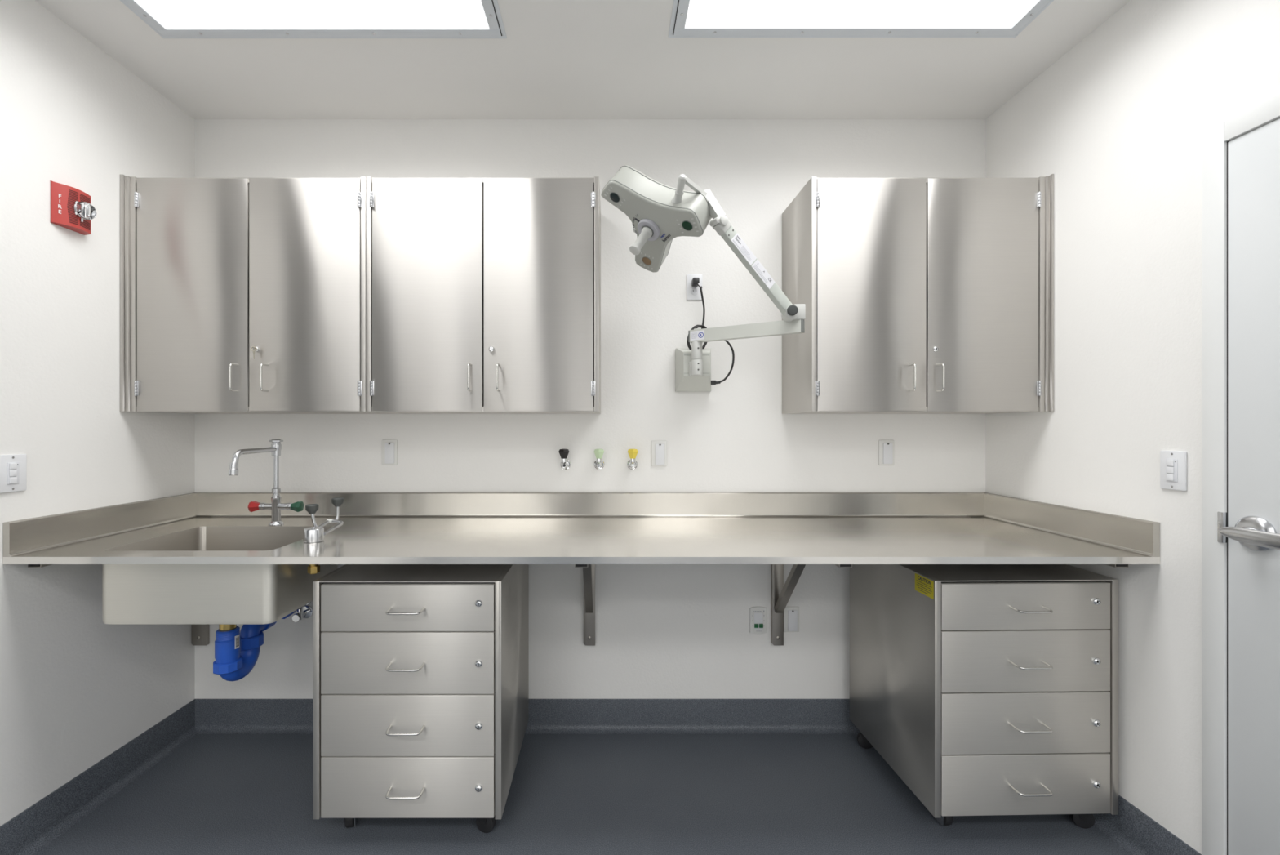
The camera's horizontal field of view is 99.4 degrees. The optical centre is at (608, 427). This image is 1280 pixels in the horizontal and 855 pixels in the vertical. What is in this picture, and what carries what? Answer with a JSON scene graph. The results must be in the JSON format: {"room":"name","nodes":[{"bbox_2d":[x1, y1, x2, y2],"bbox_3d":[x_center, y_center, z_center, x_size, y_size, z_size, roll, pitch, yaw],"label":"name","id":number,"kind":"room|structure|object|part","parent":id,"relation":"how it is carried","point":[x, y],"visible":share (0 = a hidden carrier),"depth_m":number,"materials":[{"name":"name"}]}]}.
{"room":"laboratory","nodes":[
{"label":"laboratory","id":0,"kind":"room"},
{"bbox_2d":[0,0,195,826],"bbox_3d":[-1.888,-0.013,-0.199,0.100,2.707,5.203,0,0,0],"label":"wall","id":1,"kind":"structure","parent":0,"point":[76,687],"depth_m":1.84,"materials":[{"name":"paint"}]},
{"bbox_2d":[0,453,26,493],"bbox_3d":[-1.831,0.140,1.646,0.011,0.115,0.115,0,0,0],"label":"light switch","id":2,"kind":"object","parent":1,"relation":"attached to","point":[13,467],"visible":1,"depth_m":1.66,"materials":[{"name":"white plastic"}]},
{"bbox_2d":[50,180,96,235],"bbox_3d":[-1.803,-0.743,1.839,0.068,0.139,0.116,0,0,0],"label":"fire alarm","id":3,"kind":"object","parent":1,"relation":"attached to","point":[71,208],"visible":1,"depth_m":1.82,"materials":[{"name":"red plastic"}]},
{"bbox_2d":[66,189,89,230],"bbox_3d":[-1.809,-0.743,1.852,0.010,0.110,0.079,0,0,0],"label":"grille","id":4,"kind":"object","parent":3,"relation":"attached to","point":[76,220],"depth_m":1.83,"materials":[{"name":"red plastic"}]},
{"bbox_2d":[0,698,196,854],"bbox_3d":[-1.820,1.271,-0.199,0.036,0.136,5.203,0,0,0],"label":"baseboard","id":5,"kind":"structure","parent":1,"relation":"attached to","point":[37,826],"depth_m":1.92,"materials":[{"name":"plastic"}]},
{"bbox_2d":[27,564,208,644],"bbox_3d":[-1.804,0.687,2.050,0.064,0.543,0.704,0,0,0],"label":"bracket","id":6,"kind":"object","parent":1,"relation":"attached to","point":[199,633],"visible":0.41,"depth_m":2.38,"materials":[{"name":"metal"}]},
{"bbox_3d":[-1.804,0.427,2.039,0.042,0.024,0.679,0,0,0],"label":"arm","id":7,"kind":"part","parent":6,"relation":"part of","materials":[{"name":"metal"}]},
{"bbox_3d":[-1.804,0.687,2.391,0.064,0.543,0.022,0,0,0],"label":"wall post","id":8,"kind":"part","parent":6,"relation":"part of","materials":[{"name":"metal"}]},
{"bbox_2d":[35,733,1129,854],"bbox_3d":[-0.083,1.390,-0.199,3.708,0.100,5.403,0,0,0],"label":"floor","id":9,"kind":"structure","parent":0,"point":[214,793],"depth_m":1.91,"materials":[{"name":"plastic"}]},
{"bbox_2d":[312,564,528,832],"bbox_3d":[-0.647,0.916,2.010,0.605,0.846,0.635,0,0,0],"label":"base cabinet","id":10,"kind":"object","parent":9,"relation":"on","point":[420,672],"visible":0.99,"depth_m":1.74,"materials":[{"name":"metal"}]},
{"bbox_3d":[-0.647,1.159,1.716,0.115,0.011,0.048,0,0,0],"label":"handle","id":11,"kind":"part","parent":10,"relation":"part of","materials":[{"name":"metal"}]},
{"bbox_3d":[-0.647,0.960,1.716,0.115,0.011,0.048,0,0,0],"label":"handle","id":12,"kind":"part","parent":10,"relation":"part of","materials":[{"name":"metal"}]},
{"bbox_3d":[-0.647,0.759,1.716,0.115,0.011,0.048,0,0,0],"label":"handle","id":13,"kind":"part","parent":10,"relation":"part of","materials":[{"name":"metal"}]},
{"bbox_3d":[-0.647,0.581,1.716,0.115,0.011,0.048,0,0,0],"label":"handle","id":14,"kind":"part","parent":10,"relation":"part of","materials":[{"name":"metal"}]},
{"bbox_3d":[-0.647,1.157,1.748,0.556,0.194,0.018,0,0,0],"label":"drawer","id":15,"kind":"part","parent":10,"relation":"part of","materials":[{"name":"metal"}]},
{"bbox_3d":[-0.647,0.958,1.748,0.556,0.196,0.018,0,0,0],"label":"drawer","id":16,"kind":"part","parent":10,"relation":"part of","materials":[{"name":"metal"}]},
{"bbox_3d":[-0.647,0.757,1.748,0.556,0.197,0.018,0,0,0],"label":"drawer","id":17,"kind":"part","parent":10,"relation":"part of","materials":[{"name":"metal"}]},
{"bbox_3d":[-0.647,0.580,1.748,0.556,0.150,0.018,0,0,0],"label":"drawer","id":18,"kind":"part","parent":10,"relation":"part of","materials":[{"name":"metal"}]},
{"bbox_3d":[-0.647,0.875,1.759,0.564,0.752,0.002,0,0,0],"label":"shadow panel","id":19,"kind":"part","parent":10,"relation":"part of","materials":[{"name":"silver metal"}]},
{"bbox_2d":[849,564,1118,827],"bbox_3d":[1.345,0.916,2.023,0.606,0.846,0.635,0,0,-1],"label":"base cabinet","id":20,"kind":"object","parent":9,"relation":"on","point":[987,689],"visible":1,"depth_m":1.76,"materials":[{"name":"metal"}]},
{"bbox_3d":[1.351,0.875,1.773,0.564,0.752,0.003,0,0,-1],"label":"shadow panel","id":21,"kind":"part","parent":20,"relation":"part of","materials":[{"name":"silver metal"}]},
{"bbox_3d":[1.352,1.157,1.762,0.556,0.194,0.018,0,0,-1],"label":"drawer","id":22,"kind":"part","parent":20,"relation":"part of","materials":[{"name":"metal"}]},
{"bbox_3d":[1.352,0.958,1.762,0.556,0.196,0.018,0,0,-1],"label":"drawer","id":23,"kind":"part","parent":20,"relation":"part of","materials":[{"name":"metal"}]},
{"bbox_3d":[1.352,0.757,1.762,0.556,0.197,0.018,0,0,-1],"label":"drawer","id":24,"kind":"part","parent":20,"relation":"part of","materials":[{"name":"metal"}]},
{"bbox_3d":[1.352,0.580,1.762,0.556,0.150,0.018,0,0,-1],"label":"drawer","id":25,"kind":"part","parent":20,"relation":"part of","materials":[{"name":"metal"}]},
{"bbox_3d":[1.353,1.159,1.730,0.115,0.011,0.048,0,0,-1],"label":"handle","id":26,"kind":"part","parent":20,"relation":"part of","materials":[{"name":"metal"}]},
{"bbox_3d":[1.353,0.960,1.730,0.115,0.011,0.048,0,0,-1],"label":"handle","id":27,"kind":"part","parent":20,"relation":"part of","materials":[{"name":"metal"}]},
{"bbox_3d":[1.353,0.759,1.730,0.115,0.011,0.048,0,0,-1],"label":"handle","id":28,"kind":"part","parent":20,"relation":"part of","materials":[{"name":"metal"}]},
{"bbox_3d":[1.353,0.581,1.730,0.115,0.011,0.048,0,0,-1],"label":"handle","id":29,"kind":"part","parent":20,"relation":"part of","materials":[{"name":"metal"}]},
{"bbox_2d":[35,0,1130,119],"bbox_3d":[-0.083,-1.417,-0.199,3.708,0.100,5.403,0,0,0],"label":"ceiling","id":30,"kind":"structure","parent":0,"point":[557,59],"depth_m":2.07,"materials":[{"name":"paint"}]},
{"bbox_2d":[120,0,506,38],"bbox_3d":[-0.961,-1.362,1.581,1.206,0.012,0.640,0,0,0],"label":"recessed light","id":31,"kind":"object","parent":30,"relation":"in","point":[170,19],"visible":1,"depth_m":1.80,"materials":[{"name":"white plastic"}]},
{"bbox_2d":[134,0,488,28],"bbox_3d":[-0.961,-1.364,1.581,1.106,0.004,0.540,0,0,0],"label":"diffuser","id":32,"kind":"object","parent":31,"relation":"attached to","point":[165,14],"depth_m":1.79,"materials":[{"name":"white plastic"}]},
{"bbox_2d":[668,0,1053,37],"bbox_3d":[0.816,-1.362,1.576,1.215,0.012,0.640,0,0,0],"label":"recessed light","id":33,"kind":"object","parent":30,"relation":"in","point":[690,18],"visible":1,"depth_m":1.80,"materials":[{"name":"white plastic"}]},
{"bbox_2d":[684,0,1039,27],"bbox_3d":[0.816,-1.364,1.576,1.115,0.004,0.540,0,0,0],"label":"diffuser","id":34,"kind":"object","parent":33,"relation":"attached to","point":[698,13],"depth_m":1.78,"materials":[{"name":"white plastic"}]},
{"bbox_2d":[195,119,985,698],"bbox_3d":[-0.083,-0.013,2.453,3.708,2.707,0.100,0,0,0],"label":"wall","id":35,"kind":"structure","parent":0,"point":[663,631],"depth_m":2.40,"materials":[{"name":"paint"}]},
{"bbox_2d":[120,174,397,413],"bbox_3d":[-1.378,-0.505,2.202,0.917,0.890,0.399,0,0,0],"label":"upper cabinet","id":36,"kind":"object","parent":35,"relation":"attached to","point":[238,295],"visible":0.98,"depth_m":2.05,"materials":[{"name":"metal"}]},
{"bbox_3d":[-1.576,-0.502,2.057,0.419,0.878,0.019,0,0,0],"label":"cabinet door","id":37,"kind":"part","parent":36,"relation":"part of","materials":[{"name":"metal"}]},
{"bbox_3d":[-1.404,-0.187,2.025,0.008,0.106,0.045,0,0,0],"label":"handle","id":38,"kind":"part","parent":36,"relation":"part of","materials":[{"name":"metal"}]},
{"bbox_3d":[-1.290,-0.187,2.025,0.008,0.106,0.045,0,0,0],"label":"handle","id":39,"kind":"part","parent":36,"relation":"part of","materials":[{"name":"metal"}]},
{"bbox_3d":[-1.151,-0.502,2.057,0.418,0.878,0.019,0,0,0],"label":"cabinet door","id":40,"kind":"part","parent":36,"relation":"part of","materials":[{"name":"metal"}]},
{"bbox_2d":[292,604,312,622],"bbox_3d":[-1.330,0.786,2.284,0.076,0.064,0.146,0,0,0],"label":"supply valve","id":41,"kind":"object","parent":35,"relation":"attached to","point":[305,611],"visible":0.44,"depth_m":2.28,"materials":[{"name":"silver metal"}]},
{"bbox_3d":[-1.340,0.816,2.322,0.038,0.038,0.012,0,0,0],"label":"valve handle","id":42,"kind":"part","parent":41,"relation":"part of","materials":[{"name":"silver metal"}]},
{"bbox_2d":[382,439,397,464],"bbox_3d":[-0.972,0.110,2.395,0.068,0.112,0.015,0,0,0],"label":"outlet cover","id":43,"kind":"object","parent":35,"relation":"attached to","point":[389,446],"visible":1,"depth_m":2.40,"materials":[{"name":"white plastic"}]},
{"bbox_3d":[-0.969,0.113,2.393,0.041,0.092,0.005,0,0,0],"label":"flip lid","id":44,"kind":"part","parent":43,"relation":"part of","materials":[{"name":"white plastic"}]},
{"bbox_2d":[365,176,600,413],"bbox_3d":[-0.477,-0.504,2.202,0.882,0.887,0.399,0,0,0],"label":"upper cabinet","id":45,"kind":"object","parent":35,"relation":"attached to","point":[483,295],"visible":1,"depth_m":2.05,"materials":[{"name":"metal"}]},
{"bbox_3d":[-0.688,-0.502,2.057,0.416,0.878,0.019,0,0,0],"label":"cabinet door","id":46,"kind":"part","parent":45,"relation":"part of","materials":[{"name":"metal"}]},
{"bbox_3d":[-0.521,-0.187,2.025,0.008,0.106,0.045,0,0,0],"label":"handle","id":47,"kind":"part","parent":45,"relation":"part of","materials":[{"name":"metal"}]},
{"bbox_3d":[-0.414,-0.187,2.025,0.008,0.106,0.045,0,0,0],"label":"handle","id":48,"kind":"part","parent":45,"relation":"part of","materials":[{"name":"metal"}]},
{"bbox_3d":[-0.477,-0.503,2.070,0.843,0.849,0.003,0,0,0],"label":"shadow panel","id":49,"kind":"part","parent":45,"relation":"part of","materials":[{"name":"silver metal"}]},
{"bbox_3d":[-0.267,-0.502,2.057,0.414,0.878,0.019,0,0,0],"label":"cabinet door","id":50,"kind":"part","parent":45,"relation":"part of","materials":[{"name":"metal"}]},
{"bbox_2d":[195,698,859,733],"bbox_3d":[-0.083,1.271,2.385,3.508,0.136,0.036,0,0,0],"label":"baseboard","id":51,"kind":"structure","parent":35,"relation":"attached to","point":[212,716],"depth_m":2.40,"materials":[{"name":"plastic"}]},
{"bbox_2d":[559,448,570,469],"bbox_3d":[-0.193,0.139,2.364,0.048,0.094,0.077,0,0,0],"label":"gas valve","id":52,"kind":"object","parent":35,"relation":"attached to","point":[565,464],"visible":1,"depth_m":2.34,"materials":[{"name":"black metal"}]},
{"bbox_3d":[-0.195,0.113,2.353,0.044,0.042,0.051,0,0,0],"label":"knob","id":53,"kind":"part","parent":52,"relation":"part of","materials":[{"name":"black plastic"}]},
{"bbox_2d":[2,492,1159,624],"bbox_3d":[-0.083,0.459,2.022,3.507,0.342,0.762,0,0,0],"label":"countertop","id":54,"kind":"structure","parent":35,"relation":"attached to","point":[194,557],"depth_m":1.94,"materials":[{"name":"silver metal"}]},
{"bbox_2d":[102,525,337,624],"bbox_3d":[-1.348,0.511,1.939,0.558,0.238,0.438,0,0,0],"label":"sink","id":55,"kind":"object","parent":54,"relation":"in","point":[132,593],"depth_m":1.72,"materials":[{"name":"metal"}]},
{"bbox_2d":[213,610,295,680],"bbox_3d":[-1.365,0.779,2.144,0.088,0.297,0.498,0,0,0],"label":"trap","id":56,"kind":"object","parent":54,"relation":"attached to","point":[237,651],"visible":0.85,"depth_m":1.94,"materials":[{"name":"blue plastic"}]},
{"bbox_3d":[-1.365,0.770,2.210,0.084,0.104,0.367,0,0,0],"label":"waste arm","id":57,"kind":"part","parent":56,"relation":"part of","materials":[{"name":"blue plastic"}]},
{"bbox_2d":[228,438,304,525],"bbox_3d":[-1.338,0.219,2.060,0.208,0.346,0.290,0,0,0],"label":"faucet","id":58,"kind":"object","parent":54,"relation":"on","point":[276,505],"visible":1,"depth_m":2.16,"materials":[{"name":"silver metal"}]},
{"bbox_3d":[-1.422,0.317,2.178,0.040,0.042,0.049,0,0,0],"label":"knob","id":59,"kind":"part","parent":58,"relation":"part of","materials":[{"name":"red plastic"}]},
{"bbox_3d":[-1.338,0.115,2.047,0.020,0.074,0.247,0,0,0],"label":"spout","id":60,"kind":"part","parent":58,"relation":"part of","materials":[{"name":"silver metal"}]},
{"bbox_3d":[-1.254,0.317,2.178,0.040,0.042,0.049,0,0,0],"label":"knob","id":61,"kind":"part","parent":58,"relation":"part of","materials":[{"name":"green plastic"}]},
{"bbox_2d":[303,497,343,573],"bbox_3d":[-1.021,0.384,1.952,0.106,0.236,0.233,0,0,10],"label":"station","id":62,"kind":"object","parent":54,"relation":"on","point":[314,534],"visible":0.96,"depth_m":1.90,"materials":[{"name":"silver metal"}]},
{"bbox_3d":[-1.000,0.356,1.936,0.063,0.035,0.125,0,0,0],"label":"swing arm","id":63,"kind":"part","parent":62,"relation":"part of","materials":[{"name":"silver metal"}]},
{"bbox_2d":[574,564,595,644],"bbox_3d":[-0.086,0.687,2.050,0.050,0.543,0.704,0,0,0],"label":"bracket","id":64,"kind":"object","parent":35,"relation":"attached to","point":[588,570],"visible":0.56,"depth_m":2.38,"materials":[{"name":"metal"}]},
{"bbox_3d":[-0.086,0.687,2.391,0.050,0.543,0.022,0,0,0],"label":"wall post","id":65,"kind":"part","parent":64,"relation":"part of","materials":[{"name":"metal"}]},
{"bbox_2d":[192,492,987,516],"bbox_3d":[-0.083,0.340,2.386,3.507,0.104,0.032,0,0,0],"label":"backsplash","id":66,"kind":"structure","parent":35,"relation":"attached to","point":[207,504],"depth_m":2.38,"materials":[{"name":"metal"}]},
{"bbox_2d":[594,448,604,469],"bbox_3d":[-0.043,0.139,2.364,0.045,0.094,0.077,0,0,0],"label":"gas valve","id":67,"kind":"object","parent":35,"relation":"attached to","point":[598,464],"visible":1,"depth_m":2.34,"materials":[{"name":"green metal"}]},
{"bbox_3d":[-0.043,0.113,2.353,0.044,0.042,0.051,0,0,0],"label":"knob","id":68,"kind":"part","parent":67,"relation":"part of","materials":[{"name":"green plastic"}]},
{"bbox_2d":[626,448,637,469],"bbox_3d":[0.104,0.139,2.364,0.045,0.094,0.077,0,0,0],"label":"gas valve","id":69,"kind":"object","parent":35,"relation":"attached to","point":[632,464],"visible":1,"depth_m":2.34,"materials":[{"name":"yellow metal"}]},
{"bbox_3d":[0.104,0.113,2.353,0.044,0.042,0.051,0,0,0],"label":"knob","id":70,"kind":"part","parent":69,"relation":"part of","materials":[{"name":"yellow plastic"}]},
{"bbox_2d":[651,440,666,466],"bbox_3d":[0.222,0.115,2.395,0.068,0.112,0.015,0,0,0],"label":"outlet cover","id":71,"kind":"object","parent":35,"relation":"attached to","point":[659,448],"visible":1,"depth_m":2.40,"materials":[{"name":"white plastic"}]},
{"bbox_3d":[0.225,0.118,2.393,0.041,0.092,0.005,0,0,0],"label":"flip lid","id":72,"kind":"part","parent":71,"relation":"part of","materials":[{"name":"white plastic"}]},
{"bbox_2d":[686,274,702,299],"bbox_3d":[0.379,-0.622,2.398,0.070,0.114,0.008,0,0,0],"label":"power outlet","id":73,"kind":"object","parent":35,"relation":"attached to","point":[692,292],"visible":0.73,"depth_m":2.40,"materials":[{"name":"white plastic"}]},
{"bbox_2d":[690,287,698,294],"bbox_3d":[0.379,-0.602,2.396,0.033,0.033,0.003,0,0,0],"label":"socket","id":74,"kind":"object","parent":73,"relation":"attached to","point":[694,291],"depth_m":2.39,"materials":[{"name":"white plastic"}]},
{"bbox_2d":[600,164,805,391],"bbox_3d":[0.388,-0.536,2.014,0.590,0.756,0.711,0,0,34],"label":"lamp","id":75,"kind":"object","parent":35,"relation":"attached to","point":[659,213],"visible":1,"depth_m":1.90,"materials":[{"name":"metal"}]},
{"bbox_3d":[0.230,-0.778,1.780,0.040,0.072,0.103,0,0,0],"label":"yoke handle","id":76,"kind":"part","parent":75,"relation":"part of","materials":[{"name":"white plastic"}]},
{"bbox_3d":[0.358,-0.244,2.205,0.044,0.062,0.044,0,0,0],"label":"swivel post","id":77,"kind":"part","parent":75,"relation":"part of","materials":[{"name":"white plastic"}]},
{"bbox_3d":[0.434,-0.399,2.330,0.204,0.417,0.069,0,0,0],"label":"power cord","id":78,"kind":"part","parent":75,"relation":"part of","materials":[{"name":"black rubber"}]},
{"bbox_3d":[0.522,-0.371,2.100,0.438,0.051,0.032,0,0,32],"label":"arm","id":79,"kind":"part","parent":75,"relation":"part of","materials":[{"name":"metal"}]},
{"bbox_3d":[0.516,-0.551,1.893,0.327,0.303,0.026,0,0,-24],"label":"arm","id":80,"kind":"part","parent":75,"relation":"part of","materials":[{"name":"metal"}]},
{"bbox_3d":[0.650,-0.415,1.928,0.037,0.037,0.036,0,0,0],"label":"tension knob","id":81,"kind":"part","parent":75,"relation":"part of","materials":[{"name":"grey plastic"}]},
{"bbox_2d":[749,606,766,634],"bbox_3d":[0.661,0.853,2.395,0.074,0.120,0.015,0,0,0],"label":"outlet","id":82,"kind":"object","parent":35,"relation":"attached to","point":[757,615],"visible":1,"depth_m":2.39,"materials":[{"name":"white plastic"}]},
{"bbox_2d":[783,606,799,631],"bbox_3d":[0.809,0.849,2.395,0.068,0.112,0.015,0,0,0],"label":"outlet cover","id":83,"kind":"object","parent":35,"relation":"attached to","point":[791,614],"visible":0.92,"depth_m":2.39,"materials":[{"name":"white plastic"}]},
{"bbox_3d":[0.812,0.853,2.393,0.041,0.092,0.005,0,0,0],"label":"flip lid","id":84,"kind":"part","parent":83,"relation":"part of","materials":[{"name":"white plastic"}]},
{"bbox_2d":[770,564,852,644],"bbox_3d":[0.743,0.687,2.050,0.050,0.543,0.704,0,0,0],"label":"bracket","id":85,"kind":"object","parent":35,"relation":"attached to","point":[780,594],"visible":0.54,"depth_m":2.38,"materials":[{"name":"metal"}]},
{"bbox_3d":[0.743,0.687,2.391,0.050,0.543,0.022,0,0,0],"label":"wall post","id":86,"kind":"part","parent":85,"relation":"part of","materials":[{"name":"metal"}]},
{"bbox_3d":[0.743,0.427,2.039,0.042,0.024,0.679,0,0,0],"label":"arm","id":87,"kind":"part","parent":85,"relation":"part of","materials":[{"name":"metal"}]},
{"bbox_2d":[878,440,894,465],"bbox_3d":[1.230,0.111,2.395,0.068,0.112,0.015,0,0,0],"label":"outlet cover","id":88,"kind":"object","parent":35,"relation":"attached to","point":[886,447],"visible":1,"depth_m":2.40,"materials":[{"name":"white plastic"}]},
{"bbox_3d":[1.232,0.115,2.393,0.041,0.092,0.005,0,0,0],"label":"flip lid","id":89,"kind":"part","parent":88,"relation":"part of","materials":[{"name":"white plastic"}]},
{"bbox_2d":[782,173,1053,413],"bbox_3d":[1.218,-0.506,2.202,0.903,0.891,0.399,0,0,0],"label":"upper cabinet","id":90,"kind":"object","parent":35,"relation":"attached to","point":[920,295],"visible":1,"depth_m":2.05,"materials":[{"name":"metal"}]},
{"bbox_3d":[0.994,-0.502,2.057,0.412,0.878,0.019,0,0,0],"label":"cabinet door","id":91,"kind":"part","parent":90,"relation":"part of","materials":[{"name":"metal"}]},
{"bbox_3d":[1.135,-0.187,2.025,0.008,0.106,0.045,0,0,0],"label":"handle","id":92,"kind":"part","parent":90,"relation":"part of","materials":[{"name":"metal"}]},
{"bbox_3d":[1.240,-0.187,2.025,0.008,0.106,0.045,0,0,0],"label":"handle","id":93,"kind":"part","parent":90,"relation":"part of","materials":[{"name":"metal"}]},
{"bbox_3d":[1.415,-0.502,2.057,0.418,0.878,0.019,0,0,0],"label":"cabinet door","id":94,"kind":"part","parent":90,"relation":"part of","materials":[{"name":"metal"}]},
{"bbox_2d":[1105,564,1128,567],"bbox_3d":[1.610,0.687,2.050,0.050,0.543,0.704,0,0,0],"label":"bracket","id":95,"kind":"object","parent":35,"relation":"attached to","point":[1112,565],"visible":0.1,"depth_m":1.70,"materials":[{"name":"metal"}]},
{"bbox_2d":[985,0,1279,853],"bbox_3d":[1.721,-0.013,-0.199,0.100,2.707,5.203,0,0,0],"label":"wall","id":96,"kind":"structure","parent":0,"point":[1118,121],"depth_m":1.70,"materials":[{"name":"paint"}]},
{"bbox_2d":[1092,794,1201,854],"bbox_3d":[1.653,1.271,1.958,0.036,0.136,0.889,0,0,0],"label":"baseboard","id":97,"kind":"structure","parent":96,"relation":"attached to","point":[1132,829],"depth_m":1.70,"materials":[{"name":"plastic"}]},
{"bbox_2d":[1160,449,1186,490],"bbox_3d":[1.665,0.126,1.600,0.011,0.115,0.072,0,0,0],"label":"light switch","id":98,"kind":"object","parent":96,"relation":"attached to","point":[1173,464],"visible":1,"depth_m":1.59,"materials":[{"name":"white plastic"}]},
{"bbox_2d":[1201,93,1279,854],"bbox_3d":[1.647,0.258,1.003,0.108,2.165,1.024,0,0,0],"label":"door","id":99,"kind":"structure","parent":96,"relation":"in","point":[1241,175],"depth_m":1.42,"materials":[{"name":"paint"},{"name":"steel"}]},
{"bbox_3d":[1.661,0.270,1.466,0.012,0.082,0.014,0,0,0],"label":"strike plate","id":100,"kind":"part","parent":99,"relation":"part of","materials":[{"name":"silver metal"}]},
{"bbox_3d":[1.602,0.273,1.346,0.019,0.040,0.152,0,0,0],"label":"lever","id":101,"kind":"part","parent":99,"relation":"part of","materials":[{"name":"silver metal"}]},
{"bbox_3d":[1.656,0.272,1.392,0.018,0.089,0.089,0,0,0],"label":"handle","id":102,"kind":"part","parent":99,"relation":"part of","materials":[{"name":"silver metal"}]}
]}

